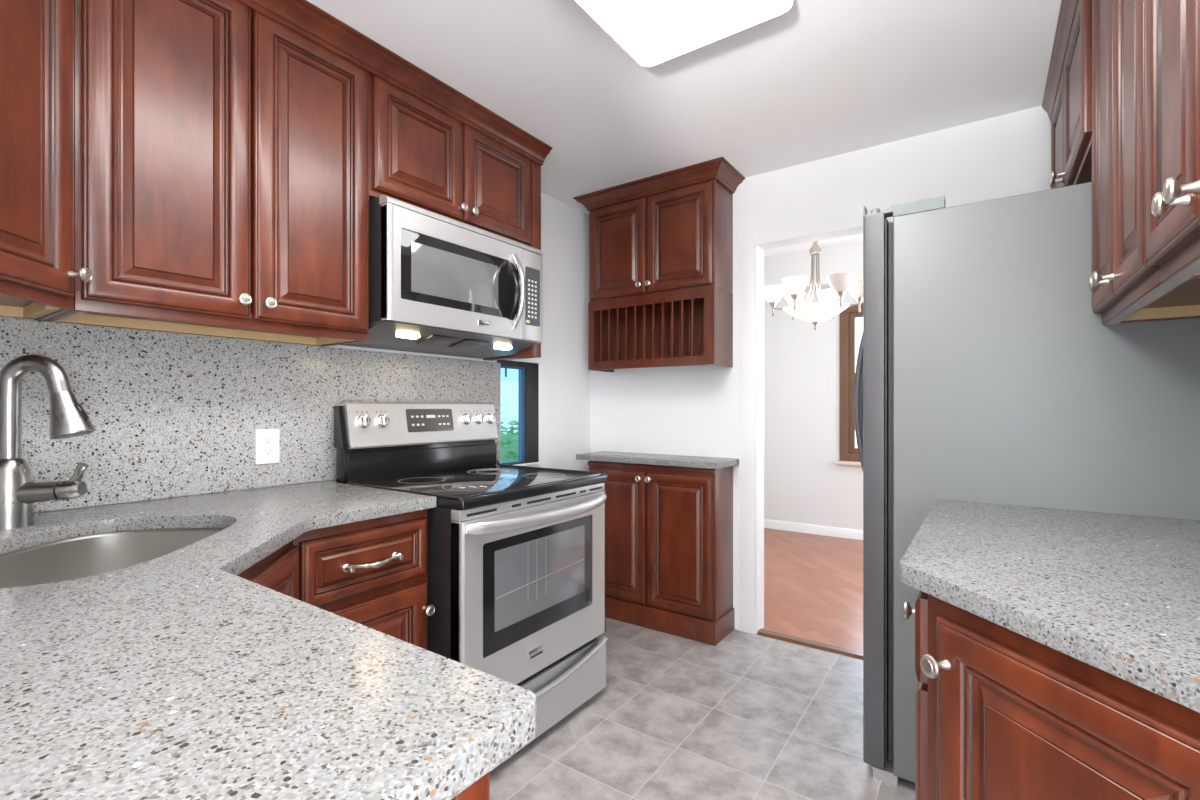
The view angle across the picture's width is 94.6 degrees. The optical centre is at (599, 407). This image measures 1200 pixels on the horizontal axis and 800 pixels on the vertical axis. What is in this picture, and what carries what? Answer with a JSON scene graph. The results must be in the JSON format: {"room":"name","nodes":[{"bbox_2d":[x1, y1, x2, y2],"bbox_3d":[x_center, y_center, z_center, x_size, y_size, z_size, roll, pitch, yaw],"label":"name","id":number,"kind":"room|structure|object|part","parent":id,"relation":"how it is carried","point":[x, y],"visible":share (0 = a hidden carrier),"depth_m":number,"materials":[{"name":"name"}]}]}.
{"room":"kitchen","nodes":[
{"label":"kitchen","id":0,"kind":"room"},
{"bbox_2d":[0,192,589,512],"bbox_3d":[-1.655,-0.013,1.316,0.100,2.405,5.667,0,0,35],"label":"wall","id":1,"kind":"structure","parent":0,"point":[564,374],"depth_m":3.28,"materials":[{"name":"white paint"}]},
{"bbox_2d":[0,0,91,320],"bbox_3d":[-1.409,-0.705,1.064,0.589,0.954,0.623,0,0,35],"label":"upper cabinet","id":2,"kind":"object","parent":1,"relation":"attached to","point":[38,274],"visible":1,"depth_m":1.18,"materials":[{"name":"brown wood"}]},
{"bbox_3d":[-1.545,-0.244,1.141,0.276,0.026,0.586,0,0,35],"label":"underside rail","id":3,"kind":"part","parent":2,"relation":"part of","materials":[{"name":"brown wood"}]},
{"bbox_3d":[-1.184,-0.302,1.260,0.036,0.034,0.034,0,0,-10],"label":"knob","id":4,"kind":"part","parent":2,"relation":"part of","materials":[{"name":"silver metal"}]},
{"bbox_2d":[44,0,368,346],"bbox_3d":[-1.117,-0.705,1.679,0.365,0.954,0.754,0,0,35],"label":"upper cabinet","id":5,"kind":"object","parent":1,"relation":"attached to","point":[222,150],"visible":0.94,"depth_m":1.54,"materials":[{"name":"brown wood"}]},
{"bbox_3d":[-1.112,-0.708,1.449,0.023,0.908,0.362,0,0,35],"label":"door","id":6,"kind":"part","parent":5,"relation":"part of","materials":[{"name":"brown wood"}]},
{"bbox_3d":[-1.149,-0.244,1.702,0.284,0.028,0.725,0,0,35],"label":"underside rail","id":7,"kind":"part","parent":5,"relation":"part of","materials":[{"name":"brown wood"}]},
{"bbox_3d":[-1.001,-0.302,1.557,0.036,0.034,0.034,0,0,35],"label":"knob","id":8,"kind":"part","parent":5,"relation":"part of","materials":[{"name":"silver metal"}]},
{"bbox_3d":[-0.962,-0.302,1.613,0.036,0.034,0.034,0,0,35],"label":"knob","id":9,"kind":"part","parent":5,"relation":"part of","materials":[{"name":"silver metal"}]},
{"bbox_3d":[-0.899,-0.708,1.754,0.023,0.908,0.362,0,0,35],"label":"door","id":10,"kind":"part","parent":5,"relation":"part of","materials":[{"name":"brown wood"}]},
{"bbox_2d":[0,317,500,512],"bbox_3d":[-1.168,0.024,1.909,0.020,0.502,2.277,0,0,35],"label":"backsplash","id":11,"kind":"structure","parent":1,"relation":"attached to","point":[171,414],"depth_m":1.75,"materials":[{"name":"stone"}]},
{"bbox_2d":[255,429,278,463],"bbox_3d":[-1.147,0.135,1.912,0.011,0.118,0.076,0,0,35],"label":"wall outlet","id":12,"kind":"object","parent":11,"relation":"attached to","point":[266,440],"visible":1,"depth_m":1.91,"materials":[{"name":"white plastic"}]},
{"bbox_2d":[262,436,273,455],"bbox_3d":[-1.145,0.135,1.911,0.004,0.068,0.035,0,0,35],"label":"receptacle","id":13,"kind":"object","parent":12,"relation":"attached to","point":[267,441],"depth_m":1.91,"materials":[{"name":"white plastic"}]},
{"bbox_2d":[237,0,551,165],"bbox_3d":[-0.860,-1.180,1.652,0.303,0.070,2.267,0,0,26],"label":"crown molding","id":14,"kind":"structure","parent":1,"relation":"attached to","point":[302,17],"depth_m":1.93,"materials":[{"name":"brown wood"}]},
{"bbox_2d":[369,72,540,360],"bbox_3d":[-0.650,-0.709,2.349,0.365,0.947,0.878,0,0,35],"label":"upper cabinet","id":15,"kind":"object","parent":1,"relation":"attached to","point":[420,155],"visible":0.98,"depth_m":2.19,"materials":[{"name":"brown wood"}]},
{"bbox_3d":[-0.671,-0.960,2.082,0.023,0.404,0.396,0,0,35],"label":"door","id":16,"kind":"part","parent":15,"relation":"part of","materials":[{"name":"brown wood"}]},
{"bbox_2d":[341,195,542,358],"bbox_3d":[-0.620,-0.476,2.263,0.466,0.477,0.788,0,0,35],"label":"microwave","id":17,"kind":"object","parent":15,"relation":"attached to","point":[439,284],"visible":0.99,"depth_m":2.08,"materials":[{"name":"silver metal"}]},
{"bbox_3d":[-0.533,-0.486,2.121,0.037,0.389,0.655,0,0,35],"label":"door","id":18,"kind":"part","parent":17,"relation":"part of","materials":[{"name":"silver metal"}]},
{"bbox_3d":[-0.538,-0.491,2.107,0.018,0.243,0.523,0,0,35],"label":"door glass","id":19,"kind":"part","parent":17,"relation":"part of","materials":[{"name":"black glass"}]},
{"bbox_3d":[-0.339,-0.486,2.318,0.069,0.322,0.025,0,0,35],"label":"handle","id":20,"kind":"part","parent":17,"relation":"part of","materials":[{"name":"silver metal"}]},
{"bbox_3d":[-0.308,-0.486,2.447,0.034,0.389,0.130,0,0,35],"label":"control panel","id":21,"kind":"part","parent":17,"relation":"part of","materials":[{"name":"silver metal"}]},
{"bbox_3d":[-0.548,-0.795,2.208,0.036,0.034,0.034,0,0,35],"label":"knob","id":22,"kind":"part","parent":15,"relation":"part of","materials":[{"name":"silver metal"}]},
{"bbox_3d":[-0.515,-0.795,2.255,0.036,0.034,0.034,0,0,35],"label":"knob","id":23,"kind":"part","parent":15,"relation":"part of","materials":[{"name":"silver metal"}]},
{"bbox_3d":[-0.439,-0.960,2.415,0.023,0.404,0.398,0,0,35],"label":"door","id":24,"kind":"part","parent":15,"relation":"part of","materials":[{"name":"brown wood"}]},
{"bbox_3d":[-0.432,-0.709,2.695,0.328,0.947,0.062,0,0,35],"label":"filler panel","id":25,"kind":"part","parent":15,"relation":"part of","materials":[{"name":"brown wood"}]},
{"bbox_2d":[497,360,538,465],"bbox_3d":[-0.470,0.036,2.996,0.102,0.563,0.318,0,0,35],"label":"window","id":26,"kind":"structure","parent":1,"relation":"in","point":[528,373],"depth_m":3.02,"materials":[{"name":"black"}]},
{"bbox_3d":[-0.477,0.042,2.947,0.024,0.513,0.206,0,0,35],"label":"sash","id":27,"kind":"part","parent":26,"relation":"part of","materials":[{"name":"blue"}]},
{"bbox_3d":[-0.470,0.312,2.996,0.102,0.012,0.318,0,0,35],"label":"sill","id":28,"kind":"part","parent":26,"relation":"part of","materials":[{"name":"white paint"}]},
{"bbox_2d":[501,368,517,433],"bbox_3d":[-2.378,-1.560,10.799,0.350,6.000,9.000,0,0,35],"label":"sky","id":29,"kind":"structure","parent":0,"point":[509,377],"depth_m":11.31,"materials":[{"name":"blue"}]},
{"bbox_2d":[307,0,1077,214],"bbox_3d":[-0.153,-1.255,0.270,3.760,0.080,5.667,0,0,35],"label":"ceiling","id":30,"kind":"structure","parent":0,"point":[814,80],"depth_m":2.03,"materials":[{"name":"white paint"}]},
{"bbox_2d":[575,0,792,66],"bbox_3d":[0.006,-1.167,1.215,0.496,0.096,1.212,0,0,35],"label":"ceiling light","id":31,"kind":"object","parent":30,"relation":"attached to","point":[653,32],"visible":1,"depth_m":1.60,"materials":[{"name":"white paint"}]},
{"bbox_2d":[490,528,914,799],"bbox_3d":[0.632,1.220,1.309,3.860,0.060,8.270,0,0,35],"label":"floor","id":32,"kind":"structure","parent":0,"point":[745,716],"depth_m":2.15,"materials":[{"name":"tile"}]},
{"bbox_2d":[237,540,298,599],"bbox_3d":[-1.130,0.750,1.068,1.002,0.880,0.947,0,0,35],"label":"base cabinet","id":33,"kind":"object","parent":32,"relation":"on","point":[278,571],"visible":0.02,"depth_m":1.26,"materials":[{"name":"brown wood"}]},
{"bbox_2d":[0,481,535,799],"bbox_3d":[-0.729,0.292,1.039,1.694,0.033,1.357,0,0,35],"label":"countertop","id":34,"kind":"structure","parent":33,"relation":"on","point":[176,675],"depth_m":0.55,"materials":[{"name":"stone"}]},
{"bbox_2d":[0,354,95,529],"bbox_3d":[-1.303,0.076,1.292,0.208,0.399,0.080,0,0,-10],"label":"faucet","id":35,"kind":"object","parent":34,"relation":"on","point":[19,493],"visible":1,"depth_m":1.27,"materials":[{"name":"silver metal"}]},
{"bbox_3d":[-1.314,-0.001,1.290,0.144,0.244,0.039,0,0,-10],"label":"spout","id":36,"kind":"part","parent":35,"relation":"part of","materials":[{"name":"silver metal"}]},
{"bbox_3d":[-1.236,0.174,1.304,0.053,0.087,0.045,0,0,-10],"label":"lever","id":37,"kind":"part","parent":35,"relation":"part of","materials":[{"name":"silver metal"}]},
{"bbox_2d":[0,528,225,588],"bbox_3d":[-1.035,0.399,1.119,0.470,0.180,0.646,0,0,-11],"label":"sink","id":38,"kind":"object","parent":34,"relation":"in","point":[95,554],"visible":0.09,"depth_m":1.34,"materials":[{"name":"silver metal"}]},
{"bbox_2d":[293,509,434,649],"bbox_3d":[-0.878,0.750,1.719,0.658,0.880,0.408,0,0,35],"label":"base cabinet","id":39,"kind":"object","parent":32,"relation":"on","point":[371,573],"visible":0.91,"depth_m":1.56,"materials":[{"name":"brown wood"}]},
{"bbox_3d":[-0.646,0.430,1.557,0.023,0.176,0.384,0,0,35],"label":"drawer","id":40,"kind":"part","parent":39,"relation":"part of","materials":[{"name":"brown wood"}]},
{"bbox_3d":[-0.626,0.433,1.544,0.039,0.026,0.172,0,0,35],"label":"drawer pull","id":41,"kind":"part","parent":39,"relation":"part of","materials":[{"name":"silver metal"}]},
{"bbox_3d":[-0.646,0.809,1.557,0.023,0.531,0.384,0,0,35],"label":"door","id":42,"kind":"part","parent":39,"relation":"part of","materials":[{"name":"brown wood"}]},
{"bbox_3d":[-0.523,0.615,1.684,0.036,0.034,0.034,0,0,35],"label":"knob","id":43,"kind":"part","parent":39,"relation":"part of","materials":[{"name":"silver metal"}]},
{"bbox_2d":[451,771,489,799],"bbox_3d":[-0.530,0.750,0.483,0.670,0.880,0.643,0,0,35],"label":"base cabinet","id":44,"kind":"object","parent":32,"relation":"on","point":[480,789],"visible":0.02,"depth_m":0.50,"materials":[{"name":"brown wood"}]},
{"bbox_3d":[-0.373,0.430,0.709,0.646,0.176,0.023,0,0,35],"label":"drawer","id":45,"kind":"part","parent":44,"relation":"part of","materials":[{"name":"brown wood"}]},
{"bbox_2d":[334,402,607,771],"bbox_3d":[-0.453,0.585,2.151,0.756,1.210,0.774,0,0,35],"label":"range","id":46,"kind":"object","parent":32,"relation":"on","point":[516,555],"visible":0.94,"depth_m":2.01,"materials":[{"name":"silver metal"}]},
{"bbox_3d":[-0.880,0.054,2.079,0.040,0.051,0.051,0,0,35],"label":"knob","id":47,"kind":"part","parent":46,"relation":"part of","materials":[{"name":"silver metal"}]},
{"bbox_3d":[-0.835,0.054,2.144,0.040,0.051,0.051,0,0,35],"label":"knob","id":48,"kind":"part","parent":46,"relation":"part of","materials":[{"name":"silver metal"}]},
{"bbox_3d":[-0.728,0.067,2.356,0.072,0.174,0.748,0,0,35],"label":"control panel","id":49,"kind":"part","parent":46,"relation":"part of","materials":[{"name":"silver metal"}]},
{"bbox_3d":[-0.592,0.054,2.492,0.040,0.051,0.051,0,0,35],"label":"knob","id":50,"kind":"part","parent":46,"relation":"part of","materials":[{"name":"silver metal"}]},
{"bbox_2d":[347,464,606,510],"bbox_3d":[-0.445,0.290,2.146,0.627,0.039,0.774,0,0,35],"label":"cooktop","id":51,"kind":"object","parent":46,"relation":"in","point":[459,487],"depth_m":2.03,"materials":[{"name":"black glass"}]},
{"bbox_3d":[-0.551,0.054,2.552,0.040,0.051,0.051,0,0,35],"label":"knob","id":52,"kind":"part","parent":46,"relation":"part of","materials":[{"name":"silver metal"}]},
{"bbox_3d":[-0.509,0.054,2.612,0.040,0.051,0.051,0,0,35],"label":"knob","id":53,"kind":"part","parent":46,"relation":"part of","materials":[{"name":"silver metal"}]},
{"bbox_3d":[-0.217,0.327,1.987,0.040,0.034,0.770,0,0,35],"label":"vent panel","id":54,"kind":"part","parent":46,"relation":"part of","materials":[{"name":"silver metal"}]},
{"bbox_3d":[-0.214,0.637,1.985,0.046,0.582,0.770,0,0,35],"label":"oven door","id":55,"kind":"part","parent":46,"relation":"part of","materials":[{"name":"silver metal"}]},
{"bbox_3d":[-0.173,0.375,1.956,0.072,0.053,0.745,0,0,35],"label":"handle","id":56,"kind":"part","parent":46,"relation":"part of","materials":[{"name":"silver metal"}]},
{"bbox_3d":[-0.203,0.608,1.977,0.009,0.360,0.590,0,0,35],"label":"door glass","id":57,"kind":"part","parent":46,"relation":"part of","materials":[{"name":"black glass"}]},
{"bbox_3d":[-0.210,1.051,1.982,0.056,0.208,0.770,0,0,35],"label":"storage drawer","id":58,"kind":"part","parent":46,"relation":"part of","materials":[{"name":"silver metal"}]},
{"bbox_2d":[587,460,733,645],"bbox_3d":[0.310,0.747,3.076,0.799,0.886,0.291,0,0,35],"label":"base cabinet","id":59,"kind":"object","parent":32,"relation":"on","point":[669,529],"visible":0.92,"depth_m":2.92,"materials":[{"name":"brown wood"}]},
{"bbox_3d":[0.093,0.708,3.106,0.376,0.720,0.023,0,0,35],"label":"door","id":60,"kind":"part","parent":59,"relation":"part of","materials":[{"name":"brown wood"}]},
{"bbox_3d":[0.209,0.385,2.990,0.034,0.034,0.036,0,0,35],"label":"knob","id":61,"kind":"part","parent":59,"relation":"part of","materials":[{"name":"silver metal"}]},
{"bbox_3d":[0.259,0.385,2.956,0.034,0.034,0.036,0,0,35],"label":"knob","id":62,"kind":"part","parent":59,"relation":"part of","materials":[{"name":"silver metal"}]},
{"bbox_3d":[0.253,0.327,3.000,0.789,0.022,0.014,0,0,35],"label":"rail","id":63,"kind":"part","parent":59,"relation":"part of","materials":[{"name":"brown wood"}]},
{"bbox_2d":[576,451,738,468],"bbox_3d":[0.300,0.289,3.086,0.880,0.030,0.286,0,0,35],"label":"countertop","id":64,"kind":"structure","parent":59,"relation":"on","point":[622,457],"depth_m":2.96,"materials":[{"name":"stone"}]},
{"bbox_3d":[0.408,0.708,2.886,0.378,0.720,0.023,0,0,35],"label":"door","id":65,"kind":"part","parent":59,"relation":"part of","materials":[{"name":"brown wood"}]},
{"bbox_2d":[903,591,927,799],"bbox_3d":[1.045,0.750,1.138,0.694,0.880,0.821,0,0,35],"label":"base cabinet","id":66,"kind":"object","parent":32,"relation":"on","point":[920,611],"visible":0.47,"depth_m":0.98,"materials":[{"name":"brown wood"}]},
{"bbox_3d":[0.615,0.400,1.085,0.036,0.034,0.034,0,0,35],"label":"knob","id":67,"kind":"part","parent":66,"relation":"part of","materials":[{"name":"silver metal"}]},
{"bbox_3d":[0.797,0.412,1.308,0.023,0.148,0.803,0,0,35],"label":"drawer","id":68,"kind":"part","parent":66,"relation":"part of","materials":[{"name":"brown wood"}]},
{"bbox_3d":[0.797,0.787,1.308,0.023,0.575,0.803,0,0,35],"label":"door","id":69,"kind":"part","parent":66,"relation":"part of","materials":[{"name":"brown wood"}]},
{"bbox_2d":[900,499,1199,712],"bbox_3d":[0.860,0.292,0.859,0.682,0.033,1.497,0,0,35],"label":"countertop","id":70,"kind":"structure","parent":66,"relation":"on","point":[1118,595],"depth_m":0.89,"materials":[{"name":"stone"}]},
{"bbox_2d":[854,182,1199,786],"bbox_3d":[1.411,0.269,1.930,0.956,1.842,0.870,0,0,35],"label":"refrigerator","id":71,"kind":"object","parent":32,"relation":"on","point":[987,371],"visible":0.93,"depth_m":1.59,"materials":[{"name":"grey paint"}]},
{"bbox_3d":[1.038,-0.020,2.135,0.108,0.849,0.024,0,0,35],"label":"handle","id":72,"kind":"part","parent":71,"relation":"part of","materials":[{"name":"grey metal"}]},
{"bbox_3d":[1.089,-0.020,2.209,0.108,0.849,0.024,0,0,35],"label":"handle","id":73,"kind":"part","parent":71,"relation":"part of","materials":[{"name":"grey metal"}]},
{"bbox_3d":[0.998,0.266,1.951,0.062,1.764,0.432,0,0,35],"label":"door","id":74,"kind":"part","parent":71,"relation":"part of","materials":[{"name":"grey metal"}]},
{"bbox_2d":[920,594,1199,799],"bbox_3d":[0.652,0.750,0.527,0.641,0.880,0.630,0,0,35],"label":"base cabinet","id":75,"kind":"object","parent":32,"relation":"on","point":[1012,715],"visible":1,"depth_m":0.74,"materials":[{"name":"brown wood"}]},
{"bbox_3d":[0.534,0.410,0.879,0.038,0.035,0.035,0,0,-10],"label":"knob","id":76,"kind":"part","parent":75,"relation":"part of","materials":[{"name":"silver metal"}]},
{"bbox_2d":[764,288,862,529],"bbox_3d":[2.957,-0.120,4.637,3.850,2.620,0.150,0,0,35],"label":"wall","id":77,"kind":"structure","parent":0,"point":[803,482],"depth_m":5.26,"materials":[{"name":"white paint"}]},
{"bbox_2d":[764,242,862,291],"bbox_3d":[2.894,-1.265,4.468,3.760,0.330,0.200,0,0,35],"label":"trim","id":78,"kind":"structure","parent":77,"relation":"attached to","point":[843,258],"depth_m":5.01,"materials":[{"name":"white paint"}]},
{"bbox_2d":[764,519,862,539],"bbox_3d":[2.947,1.147,4.544,3.760,0.085,0.014,0,0,35],"label":"baseboard","id":79,"kind":"structure","parent":77,"relation":"attached to","point":[771,524],"depth_m":5.19,"materials":[{"name":"white paint"}]},
{"bbox_2d":[835,303,862,465],"bbox_3d":[2.844,-0.205,4.649,1.610,1.450,0.160,0,0,35],"label":"window","id":80,"kind":"structure","parent":77,"relation":"in","point":[848,452],"depth_m":5.04,"materials":[{"name":"brown wood"}]},
{"bbox_3d":[2.815,0.505,4.608,1.610,0.030,0.060,0,0,35],"label":"sill","id":81,"kind":"part","parent":80,"relation":"part of","materials":[{"name":"beige wood"}]},
{"bbox_3d":[2.858,-0.220,4.669,1.400,1.280,0.050,0,0,35],"label":"sash","id":82,"kind":"part","parent":80,"relation":"part of","materials":[{"name":"brown wood"}]},
{"bbox_2d":[764,234,862,256],"bbox_3d":[2.293,-1.470,3.605,3.960,0.080,2.603,0,0,35],"label":"ceiling","id":83,"kind":"structure","parent":0,"point":[859,237],"depth_m":4.90,"materials":[{"name":"white paint"}]},
{"bbox_2d":[764,241,862,329],"bbox_3d":[1.402,-0.965,3.606,0.661,0.930,0.671,0,0,35],"label":"chandelier","id":84,"kind":"object","parent":83,"relation":"hanging from","point":[814,313],"visible":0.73,"depth_m":3.51,"materials":[{"name":"white glass"}]},
{"bbox_3d":[1.152,-0.745,3.687,0.160,0.101,0.160,0,0,35],"label":"lamp shade","id":85,"kind":"part","parent":84,"relation":"part of","materials":[{"name":"white glass"}]},
{"bbox_3d":[1.347,-0.745,3.862,0.160,0.101,0.160,0,0,35],"label":"lamp shade","id":86,"kind":"part","parent":84,"relation":"part of","materials":[{"name":"white glass"}]},
{"bbox_3d":[1.269,-0.821,3.648,0.239,0.357,0.081,0,0,35],"label":"arm","id":87,"kind":"part","parent":84,"relation":"part of","materials":[{"name":"silver metal"}]},
{"bbox_3d":[1.207,-0.745,3.430,0.160,0.101,0.160,0,0,35],"label":"lamp shade","id":88,"kind":"part","parent":84,"relation":"part of","materials":[{"name":"white glass"}]},
{"bbox_3d":[1.298,-0.821,3.513,0.065,0.358,0.243,0,0,35],"label":"arm","id":89,"kind":"part","parent":84,"relation":"part of","materials":[{"name":"silver metal"}]},
{"bbox_3d":[1.402,-0.600,3.606,0.410,0.096,0.410,0,0,35],"label":"lamp shade","id":90,"kind":"part","parent":84,"relation":"part of","materials":[{"name":"white glass"}]},
{"bbox_3d":[1.504,-0.821,3.699,0.249,0.357,0.011,0,0,-42],"label":"arm","id":91,"kind":"part","parent":84,"relation":"part of","materials":[{"name":"silver metal"}]},
{"bbox_3d":[1.431,-0.821,3.469,0.186,0.357,0.174,0,0,35],"label":"arm","id":92,"kind":"part","parent":84,"relation":"part of","materials":[{"name":"silver metal"}]},
{"bbox_3d":[1.596,-0.745,3.782,0.160,0.101,0.160,0,0,35],"label":"lamp shade","id":93,"kind":"part","parent":84,"relation":"part of","materials":[{"name":"white glass"}]},
{"bbox_3d":[1.534,-0.821,3.564,0.248,0.357,0.011,0,0,18],"label":"arm","id":94,"kind":"part","parent":84,"relation":"part of","materials":[{"name":"silver metal"}]},
{"bbox_3d":[1.457,-0.745,3.350,0.160,0.101,0.160,0,0,35],"label":"lamp shade","id":95,"kind":"part","parent":84,"relation":"part of","materials":[{"name":"white glass"}]},
{"bbox_3d":[1.651,-0.745,3.526,0.160,0.101,0.160,0,0,35],"label":"lamp shade","id":96,"kind":"part","parent":84,"relation":"part of","materials":[{"name":"white glass"}]},
{"bbox_2d":[590,104,1054,629],"bbox_3d":[1.047,-0.013,2.814,2.620,2.405,0.120,0,0,35],"label":"wall","id":97,"kind":"structure","parent":0,"point":[694,410],"depth_m":2.80,"materials":[{"name":"white paint"}]},
{"bbox_2d":[573,157,744,301],"bbox_3d":[0.306,-0.911,3.072,0.916,0.606,0.302,0,0,35],"label":"upper cabinet","id":98,"kind":"object","parent":97,"relation":"attached to","point":[669,231],"visible":0.99,"depth_m":2.93,"materials":[{"name":"brown wood"}]},
{"bbox_3d":[0.094,-0.879,3.104,0.376,0.522,0.023,0,0,35],"label":"door","id":99,"kind":"part","parent":98,"relation":"part of","materials":[{"name":"brown wood"}]},
{"bbox_3d":[0.211,-0.660,2.988,0.034,0.034,0.036,0,0,35],"label":"knob","id":100,"kind":"part","parent":98,"relation":"part of","materials":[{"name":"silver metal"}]},
{"bbox_3d":[0.306,-1.180,3.072,0.916,0.070,0.302,0,0,35],"label":"crown","id":101,"kind":"part","parent":98,"relation":"part of","materials":[{"name":"brown wood"}]},
{"bbox_3d":[0.409,-0.879,2.885,0.378,0.522,0.023,0,0,35],"label":"door","id":102,"kind":"part","parent":98,"relation":"part of","materials":[{"name":"brown wood"}]},
{"bbox_2d":[588,286,732,371],"bbox_3d":[0.322,-0.411,3.095,0.780,0.392,0.246,0,0,35],"label":"plate rack","id":103,"kind":"object","parent":97,"relation":"attached to","point":[688,327],"visible":1,"depth_m":3.07,"materials":[{"name":"brown wood"}]},
{"bbox_2d":[740,245,763,633],"bbox_3d":[0.815,0.169,2.971,0.090,2.042,0.128,0,0,35],"label":"trim","id":104,"kind":"structure","parent":97,"relation":"attached to","point":[751,256],"depth_m":2.92,"materials":[{"name":"white paint"}]},
{"bbox_2d":[757,567,759,584],"bbox_3d":[0.837,0.890,2.921,0.004,0.090,0.035,0,0,35],"label":"door hinge","id":105,"kind":"object","parent":97,"relation":"attached to","point":[758,568],"visible":1,"depth_m":2.92,"materials":[{"name":"white paint"}]},
{"bbox_2d":[756,629,862,659],"bbox_3d":[1.155,1.184,2.711,0.784,0.012,0.075,0,0,35],"label":"trim","id":106,"kind":"structure","parent":97,"relation":"attached to","point":[762,632],"depth_m":2.76,"materials":[{"name":"brown wood"}]},
{"bbox_2d":[1042,0,1077,120],"bbox_3d":[1.197,-1.180,1.356,0.044,0.070,2.098,0,0,35],"label":"crown molding","id":107,"kind":"structure","parent":97,"relation":"attached to","point":[1067,10],"depth_m":1.84,"materials":[{"name":"brown wood"}]},
{"label":"outside","id":108,"kind":"structure","parent":0,"visible":0},
{"bbox_3d":[-3.770,1.490,8.722,11.840,0.100,18.000,0,0,35],"label":"ground","id":109,"kind":"structure","parent":108,"visible":0},
{"bbox_2d":[499,420,517,462],"bbox_3d":[-1.435,0.823,7.697,1.069,1.275,5.119,0,0,35],"label":"hedge","id":110,"kind":"object","parent":109,"relation":"on","point":[509,441],"visible":0.02,"depth_m":7.79,"materials":[{"name":"green plant"}]},
{"bbox_2d":[501,417,517,431],"bbox_3d":[-1.820,0.800,8.582,0.040,1.280,5.000,0,0,35],"label":"fence rail","id":111,"kind":"object","parent":109,"relation":"on","point":[502,418],"visible":0.02,"depth_m":9.04,"materials":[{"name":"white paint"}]},
{"bbox_3d":[-1.820,0.190,8.582,0.040,0.060,5.000,0,0,35],"label":"rail","id":112,"kind":"part","parent":111,"relation":"part of","materials":[{"name":"white paint"}]},
{"bbox_3d":[1.434,-0.012,0.991,0.100,2.405,2.667,0,0,35],"label":"wall","id":113,"kind":"structure","parent":0,"visible":0},
{"bbox_2d":[1049,0,1091,188],"bbox_3d":[1.673,-0.949,1.758,0.384,0.467,0.886,0,0,35],"label":"upper cabinet","id":114,"kind":"object","parent":113,"relation":"attached to","point":[1071,120],"visible":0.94,"depth_m":1.67,"materials":[{"name":"brown wood"}]},
{"bbox_3d":[1.548,-0.768,1.882,0.036,0.034,0.034,0,0,35],"label":"knob","id":115,"kind":"part","parent":114,"relation":"part of","materials":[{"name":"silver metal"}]},
{"bbox_3d":[1.513,-0.768,1.833,0.036,0.034,0.034,0,0,35],"label":"knob","id":116,"kind":"part","parent":114,"relation":"part of","materials":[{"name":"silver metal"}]},
{"bbox_3d":[1.680,-0.949,2.022,0.023,0.426,0.434,0,0,35],"label":"door","id":117,"kind":"part","parent":114,"relation":"part of","materials":[{"name":"brown wood"}]},
{"bbox_3d":[1.428,-0.949,1.660,0.023,0.426,0.436,0,0,35],"label":"door","id":118,"kind":"part","parent":114,"relation":"part of","materials":[{"name":"brown wood"}]},
{"bbox_2d":[1088,0,1199,324],"bbox_3d":[1.255,-0.699,1.144,0.368,0.966,0.598,0,0,35],"label":"upper cabinet","id":119,"kind":"object","parent":113,"relation":"attached to","point":[1124,288],"visible":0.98,"depth_m":1.19,"materials":[{"name":"brown wood"}]},
{"bbox_3d":[1.136,-0.284,1.263,0.036,0.034,0.034,0,0,35],"label":"knob","id":120,"kind":"part","parent":119,"relation":"part of","materials":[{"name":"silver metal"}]},
{"bbox_3d":[1.102,-0.284,1.214,0.036,0.034,0.034,0,0,35],"label":"knob","id":121,"kind":"part","parent":119,"relation":"part of","materials":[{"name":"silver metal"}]},
{"bbox_3d":[1.228,-0.705,1.345,0.023,0.915,0.292,0,0,35],"label":"door","id":122,"kind":"part","parent":119,"relation":"part of","materials":[{"name":"brown wood"}]},
{"bbox_3d":[1.057,-0.705,1.100,0.023,0.915,0.292,0,0,35],"label":"door","id":123,"kind":"part","parent":119,"relation":"part of","materials":[{"name":"brown wood"}]},
{"bbox_3d":[1.288,-0.234,1.121,0.288,0.028,0.569,0,0,35],"label":"underside rail","id":124,"kind":"part","parent":119,"relation":"part of","materials":[{"name":"brown wood"}]},
{"bbox_2d":[1146,0,1199,283],"bbox_3d":[0.910,-0.699,0.649,0.368,0.966,0.606,0,0,35],"label":"upper cabinet","id":125,"kind":"object","parent":113,"relation":"attached to","point":[1172,26],"visible":1,"depth_m":0.85,"materials":[{"name":"brown wood"}]},
{"bbox_3d":[0.791,-0.284,0.769,0.036,0.034,0.034,0,0,35],"label":"knob","id":126,"kind":"part","parent":125,"relation":"part of","materials":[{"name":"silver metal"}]},
{"bbox_3d":[0.757,-0.284,0.720,0.036,0.034,0.034,0,0,35],"label":"knob","id":127,"kind":"part","parent":125,"relation":"part of","materials":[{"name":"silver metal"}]}
]}

